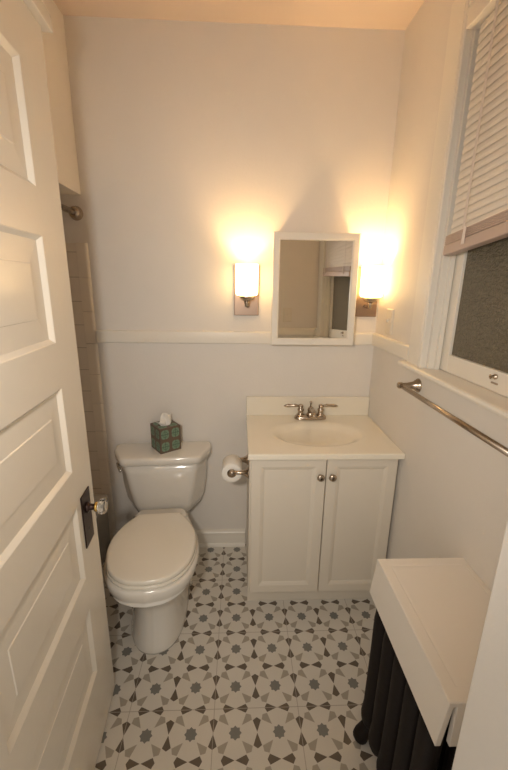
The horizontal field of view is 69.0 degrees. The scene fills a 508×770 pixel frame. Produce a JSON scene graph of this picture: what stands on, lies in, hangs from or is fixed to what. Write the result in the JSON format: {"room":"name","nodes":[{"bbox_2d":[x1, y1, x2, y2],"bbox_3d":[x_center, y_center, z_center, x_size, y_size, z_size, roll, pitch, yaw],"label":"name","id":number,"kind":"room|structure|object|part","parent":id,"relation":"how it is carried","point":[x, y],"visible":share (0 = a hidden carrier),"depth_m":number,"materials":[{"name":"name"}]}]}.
{"room":"bathroom","nodes":[
{"label":"bathroom","id":0,"kind":"room"},
{"bbox_2d":[41,0,80,194],"bbox_3d":[-1.129,-0.981,0.849,0.765,0.659,1.480,0,15,-2],"label":"wall","id":1,"kind":"structure","parent":0,"point":[54,44],"depth_m":1.48,"materials":[{"name":"paint"}]},
{"bbox_2d":[60,15,404,543],"bbox_3d":[-0.431,-0.292,1.893,2.491,2.516,0.120,0,15,-2],"label":"wall","id":2,"kind":"structure","parent":0,"point":[197,142],"depth_m":1.68,"materials":[{"name":"paint"}]},
{"bbox_2d":[61,203,82,220],"bbox_3d":[-0.780,-0.587,0.969,0.062,0.062,1.480,0,15,-2],"label":"shower rod","id":3,"kind":"object","parent":2,"relation":"attached to","point":[75,212],"visible":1,"depth_m":1.65,"materials":[{"name":"silver metal"}]},
{"bbox_2d":[76,243,115,541],"bbox_3d":[-0.810,0.138,1.927,0.053,1.651,0.012,0,15,-2],"label":"trim","id":4,"kind":"structure","parent":2,"relation":"attached to","point":[82,250],"depth_m":1.87,"materials":[{"name":"beige ceramic"}]},
{"bbox_2d":[113,529,244,547],"bbox_3d":[-0.428,0.890,2.139,0.755,0.106,0.026,0,15,-2],"label":"baseboard","id":5,"kind":"structure","parent":2,"relation":"attached to","point":[207,538],"depth_m":2.15,"materials":[{"name":"paint"}]},
{"bbox_2d":[96,330,373,344],"bbox_3d":[-0.080,-0.237,1.849,1.393,0.061,0.020,0,15,-2],"label":"chair rail","id":6,"kind":"object","parent":2,"relation":"attached to","point":[102,336],"visible":0.67,"depth_m":1.83,"materials":[{"name":"paint"}]},
{"bbox_2d":[234,263,258,315],"bbox_3d":[-0.034,-0.443,1.733,0.120,0.238,0.138,0,15,-2],"label":"wall sconce","id":7,"kind":"object","parent":2,"relation":"attached to","point":[246,275],"visible":1,"depth_m":1.68,"materials":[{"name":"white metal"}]},
{"bbox_3d":[-0.033,-0.485,1.706,0.107,0.141,0.107,0,15,-2],"label":"lamp shade","id":8,"kind":"part","parent":7,"relation":"part of","materials":[{"name":"white glass"}]},
{"bbox_2d":[246,396,369,414],"bbox_3d":[0.284,0.111,1.957,0.652,0.102,0.020,0,15,-2],"label":"backsplash","id":9,"kind":"structure","parent":2,"relation":"attached to","point":[255,405],"depth_m":1.95,"materials":[{"name":"stone"}]},
{"bbox_2d":[271,231,360,344],"bbox_3d":[0.279,-0.448,1.750,0.396,0.504,0.125,0,15,-2],"label":"mirror","id":10,"kind":"object","parent":2,"relation":"attached to","point":[315,274],"visible":1,"depth_m":1.71,"materials":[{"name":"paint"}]},
{"bbox_2d":[355,266,385,316],"bbox_3d":[0.553,-0.440,1.757,0.120,0.238,0.138,0,15,-2],"label":"wall sconce","id":11,"kind":"object","parent":2,"relation":"attached to","point":[370,285],"visible":0.92,"depth_m":1.71,"materials":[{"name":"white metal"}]},
{"bbox_3d":[0.551,-0.388,1.785,0.028,0.037,0.086,0,15,-2],"label":"arm","id":12,"kind":"part","parent":11,"relation":"part of","materials":[{"name":"silver metal"}]},
{"bbox_3d":[0.554,-0.482,1.729,0.107,0.141,0.107,0,15,-2],"label":"lamp shade","id":13,"kind":"part","parent":11,"relation":"part of","materials":[{"name":"white glass"}]},
{"bbox_2d":[95,544,376,769],"bbox_3d":[-0.419,1.163,1.449,2.491,0.060,1.740,0,15,-2],"label":"floor","id":14,"kind":"structure","parent":0,"point":[244,684],"depth_m":1.42,"materials":[{"name":"tile"}]},
{"bbox_2d":[93,494,109,565],"bbox_3d":[-1.155,0.957,1.375,0.749,0.353,1.456,0,15,-2],"label":"bathtub","id":15,"kind":"object","parent":14,"relation":"on","point":[102,520],"visible":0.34,"depth_m":2.01,"materials":[{"name":"white ceramic"}]},
{"bbox_2d":[104,441,210,654],"bbox_3d":[-0.438,0.718,1.702,0.488,0.664,0.740,-1,15,-6],"label":"toilet","id":16,"kind":"object","parent":14,"relation":"on","point":[150,564],"visible":1,"depth_m":1.57,"materials":[{"name":"white ceramic"}]},
{"bbox_3d":[-0.672,0.405,1.838,0.021,0.033,0.076,-6,17,-24],"label":"flush lever","id":17,"kind":"part","parent":16,"relation":"part of","materials":[{"name":"silver metal"}]},
{"bbox_3d":[-0.420,0.684,1.540,0.362,0.014,0.425,-1,15,-6],"label":"seat","id":18,"kind":"part","parent":16,"relation":"part of","materials":[{"name":"beige plastic"}]},
{"bbox_3d":[-0.420,0.664,1.534,0.357,0.021,0.422,-1,15,-6],"label":"lid","id":19,"kind":"part","parent":16,"relation":"part of","materials":[{"name":"beige plastic"}]},
{"bbox_3d":[-0.436,0.856,1.699,0.377,0.400,0.661,-1,15,-6],"label":"bowl","id":20,"kind":"part","parent":16,"relation":"part of","materials":[{"name":"white ceramic"}]},
{"bbox_3d":[-0.464,0.348,1.879,0.488,0.042,0.200,-1,15,-6],"label":"tank lid","id":21,"kind":"part","parent":16,"relation":"part of","materials":[{"name":"white ceramic"}]},
{"bbox_3d":[-0.467,0.505,1.927,0.452,0.284,0.174,-1,15,-6],"label":"tank","id":22,"kind":"part","parent":16,"relation":"part of","materials":[{"name":"white ceramic"}]},
{"bbox_2d":[150,413,180,453],"bbox_3d":[-0.449,0.231,1.871,0.112,0.187,0.111,-11,19,-37],"label":"tissue box","id":23,"kind":"object","parent":16,"relation":"on","point":[165,433],"visible":1,"depth_m":1.84,"materials":[{"name":"green cardboard"}]},
{"bbox_2d":[246,451,397,600],"bbox_3d":[0.285,0.623,1.855,0.638,0.788,0.484,0,15,-2],"label":"bathroom vanity","id":24,"kind":"object","parent":14,"relation":"on","point":[316,529],"visible":0.77,"depth_m":1.64,"materials":[{"name":"beige paint"}]},
{"bbox_2d":[229,454,248,478],"bbox_3d":[-0.068,0.367,1.677,0.087,0.051,0.175,0,15,-2],"label":"toilet paper holder","id":25,"kind":"object","parent":24,"relation":"attached to","point":[245,472],"visible":0.68,"depth_m":1.61,"materials":[{"name":"silver metal"}]},
{"bbox_2d":[221,455,241,481],"bbox_3d":[-0.100,0.378,1.679,0.091,0.091,0.099,0,15,-2],"label":"toilet paper roll","id":26,"kind":"object","parent":25,"relation":"hanging from","point":[230,462],"visible":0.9,"depth_m":1.64,"materials":[{"name":"white paper"}]},
{"bbox_3d":[-0.066,0.383,1.617,0.087,0.051,0.051,0,15,-2],"label":"post","id":27,"kind":"part","parent":25,"relation":"part of","materials":[{"name":"silver metal"}]},
{"bbox_3d":[-0.070,0.351,1.737,0.087,0.051,0.051,0,15,-2],"label":"post","id":28,"kind":"part","parent":25,"relation":"part of","materials":[{"name":"silver metal"}]},
{"bbox_3d":[0.142,0.633,1.641,0.318,0.687,0.018,0,15,-2],"label":"cabinet door","id":29,"kind":"part","parent":24,"relation":"part of","materials":[{"name":"beige paint"}]},
{"bbox_3d":[0.280,0.389,1.555,0.033,0.033,0.030,0,15,-2],"label":"knob","id":30,"kind":"part","parent":24,"relation":"part of","materials":[{"name":"silver metal"}]},
{"bbox_2d":[246,396,404,459],"bbox_3d":[0.293,0.190,1.737,0.652,0.140,0.486,0,15,-2],"label":"sink","id":31,"kind":"object","parent":24,"relation":"in","point":[347,432],"visible":0.96,"depth_m":1.78,"materials":[{"name":"stone"}]},
{"bbox_2d":[284,401,337,419],"bbox_3d":[0.293,0.138,1.863,0.278,0.094,0.135,0,15,-2],"label":"faucet","id":32,"kind":"object","parent":31,"relation":"on","point":[311,414],"visible":1,"depth_m":1.89,"materials":[{"name":"silver metal"}]},
{"bbox_3d":[0.194,0.104,1.890,0.082,0.018,0.017,0,15,-2],"label":"lever","id":33,"kind":"part","parent":32,"relation":"part of","materials":[{"name":"silver metal"}]},
{"bbox_3d":[0.239,0.127,1.898,0.042,0.062,0.042,0,15,-2],"label":"handle","id":34,"kind":"part","parent":32,"relation":"part of","materials":[{"name":"silver metal"}]},
{"bbox_3d":[0.291,0.164,1.910,0.166,0.020,0.056,0,15,-2],"label":"plate","id":35,"kind":"part","parent":32,"relation":"part of","materials":[{"name":"silver metal"}]},
{"bbox_3d":[0.293,0.143,1.861,0.044,0.052,0.129,0,15,-2],"label":"spout","id":36,"kind":"part","parent":32,"relation":"part of","materials":[{"name":"silver metal"}]},
{"bbox_3d":[0.343,0.127,1.902,0.042,0.062,0.042,0,15,-2],"label":"handle","id":37,"kind":"part","parent":32,"relation":"part of","materials":[{"name":"silver metal"}]},
{"bbox_3d":[0.390,0.105,1.898,0.082,0.018,0.017,0,15,-2],"label":"lever","id":38,"kind":"part","parent":32,"relation":"part of","materials":[{"name":"silver metal"}]},
{"bbox_3d":[0.331,0.389,1.557,0.033,0.033,0.030,0,15,-2],"label":"knob","id":39,"kind":"part","parent":24,"relation":"part of","materials":[{"name":"silver metal"}]},
{"bbox_3d":[0.456,0.635,1.653,0.302,0.687,0.018,0,15,-2],"label":"cabinet door","id":40,"kind":"part","parent":24,"relation":"part of","materials":[{"name":"beige paint"}]},
{"bbox_2d":[353,558,490,769],"bbox_3d":[0.495,0.909,1.023,0.299,0.679,0.403,0,15,-2],"label":"radiator cover","id":41,"kind":"object","parent":14,"relation":"on","point":[432,612],"depth_m":0.95,"materials":[{"name":"beige paint"}]},
{"bbox_3d":[0.473,0.925,1.037,0.257,0.639,0.353,0,15,-2],"label":"radiator","id":42,"kind":"part","parent":41,"relation":"part of","materials":[{"name":"black metal"}]},
{"bbox_2d":[53,0,424,29],"bbox_3d":[-0.382,-1.335,0.781,2.491,0.080,1.720,0,15,-2],"label":"ceiling","id":43,"kind":"structure","parent":0,"point":[366,14],"depth_m":1.45,"materials":[{"name":"beige paint"}]},
{"bbox_2d":[368,0,507,590],"bbox_3d":[0.704,-0.078,1.166,0.120,2.516,1.480,0,15,-2],"label":"wall","id":44,"kind":"structure","parent":0,"point":[450,500],"depth_m":1.39,"materials":[{"name":"paint"}]},
{"bbox_2d":[385,308,393,334],"bbox_3d":[0.614,-0.291,1.696,0.018,0.114,0.072,0,15,-2],"label":"light switch","id":45,"kind":"object","parent":44,"relation":"attached to","point":[390,312],"visible":1,"depth_m":1.68,"materials":[{"name":"beige plastic"}]},
{"bbox_2d":[372,0,507,419],"bbox_3d":[0.679,-0.559,1.034,0.145,1.176,1.439,0,15,-2],"label":"window","id":46,"kind":"structure","parent":44,"relation":"in","point":[468,356],"depth_m":1.19,"materials":[{"name":"paint"}]},
{"bbox_3d":[0.646,-0.527,0.874,0.023,1.154,0.943,0,15,-2],"label":"casing","id":47,"kind":"part","parent":46,"relation":"part of","materials":[{"name":"paint"}]},
{"bbox_3d":[0.709,-0.235,0.956,0.032,0.549,0.679,0,15,-2],"label":"sash","id":48,"kind":"part","parent":46,"relation":"part of","materials":[{"name":"paint"}]},
{"bbox_2d":[443,0,507,255],"bbox_3d":[0.648,-0.669,0.835,0.043,0.671,0.672,0,15,-2],"label":"window blind","id":49,"kind":"object","parent":46,"relation":"attached to","point":[480,217],"visible":1,"depth_m":1.02,"materials":[{"name":"white plastic"}]},
{"bbox_3d":[0.619,-0.442,1.091,0.005,0.050,0.017,0,15,-2],"label":"frayed cord","id":50,"kind":"part","parent":49,"relation":"part of","materials":[{"name":"white fabric"}]},
{"bbox_3d":[0.648,-0.390,0.893,0.035,0.103,0.637,0,15,-2],"label":"rail","id":51,"kind":"part","parent":49,"relation":"part of","materials":[{"name":"white plastic"}]},
{"bbox_3d":[0.706,-0.251,0.952,0.006,0.461,0.579,0,15,-2],"label":"pane","id":52,"kind":"part","parent":46,"relation":"part of","materials":[{"name":"clear glass"}]},
{"bbox_2d":[397,378,507,456],"bbox_3d":[0.604,0.082,1.125,0.082,0.054,0.669,0,15,-2],"label":"towel bar","id":53,"kind":"object","parent":44,"relation":"attached to","point":[416,385],"visible":1,"depth_m":1.08,"materials":[{"name":"silver metal"}]},
{"bbox_3d":[0.592,0.002,1.422,0.082,0.054,0.054,0,15,-2],"label":"post","id":54,"kind":"part","parent":53,"relation":"part of","materials":[{"name":"silver metal"}]},
{"bbox_2d":[452,519,507,769],"bbox_3d":[-0.410,0.128,0.349,2.411,2.516,0.120,0,15,-2],"label":"wall","id":55,"kind":"structure","parent":0,"point":[482,744],"depth_m":0.47,"materials":[{"name":"paint"}]},
{"bbox_2d":[0,0,114,769],"bbox_3d":[-0.460,0.222,0.801,0.096,2.072,0.717,-1,15,-6],"label":"door","id":56,"kind":"structure","parent":55,"relation":"in","point":[57,684],"depth_m":0.83,"materials":[{"name":"paint"}]},
{"bbox_3d":[-0.477,-0.503,0.582,0.034,0.245,0.430,-1,15,-6],"label":"panel","id":57,"kind":"part","parent":56,"relation":"part of","materials":[{"name":"paint"}]},
{"bbox_3d":[-0.482,-0.167,0.673,0.034,0.248,0.430,-1,15,-6],"label":"panel","id":58,"kind":"part","parent":56,"relation":"part of","materials":[{"name":"paint"}]},
{"bbox_3d":[-0.488,0.180,0.767,0.034,0.240,0.430,-1,15,-6],"label":"panel","id":59,"kind":"part","parent":56,"relation":"part of","materials":[{"name":"paint"}]},
{"bbox_3d":[-0.493,0.517,0.859,0.034,0.240,0.430,-1,15,-6],"label":"panel","id":60,"kind":"part","parent":56,"relation":"part of","materials":[{"name":"paint"}]},
{"bbox_3d":[-0.498,0.860,0.952,0.034,0.249,0.430,-1,15,-6],"label":"panel","id":61,"kind":"part","parent":56,"relation":"part of","materials":[{"name":"paint"}]},
{"bbox_3d":[-0.502,0.399,1.115,0.004,0.171,0.070,-1,15,-6],"label":"escutcheon plate","id":62,"kind":"part","parent":56,"relation":"part of","materials":[{"name":"brown metal"}]},
{"bbox_3d":[-0.456,0.365,1.112,0.026,0.047,0.045,-1,15,-6],"label":"glass knob","id":63,"kind":"part","parent":56,"relation":"part of","materials":[{"name":"clear glass"}]},
{"bbox_3d":[-1.585,-0.087,1.074,0.120,2.516,1.480,0,15,-2],"label":"wall","id":64,"kind":"structure","parent":0,"visible":0},
{"bbox_2d":[65,243,101,493],"bbox_3d":[-1.147,0.187,1.166,0.765,1.352,1.480,0,15,-2],"label":"wall tile","id":65,"kind":"structure","parent":64,"relation":"attached to","point":[71,252],"depth_m":1.85,"materials":[{"name":"ceramic"}]}
]}

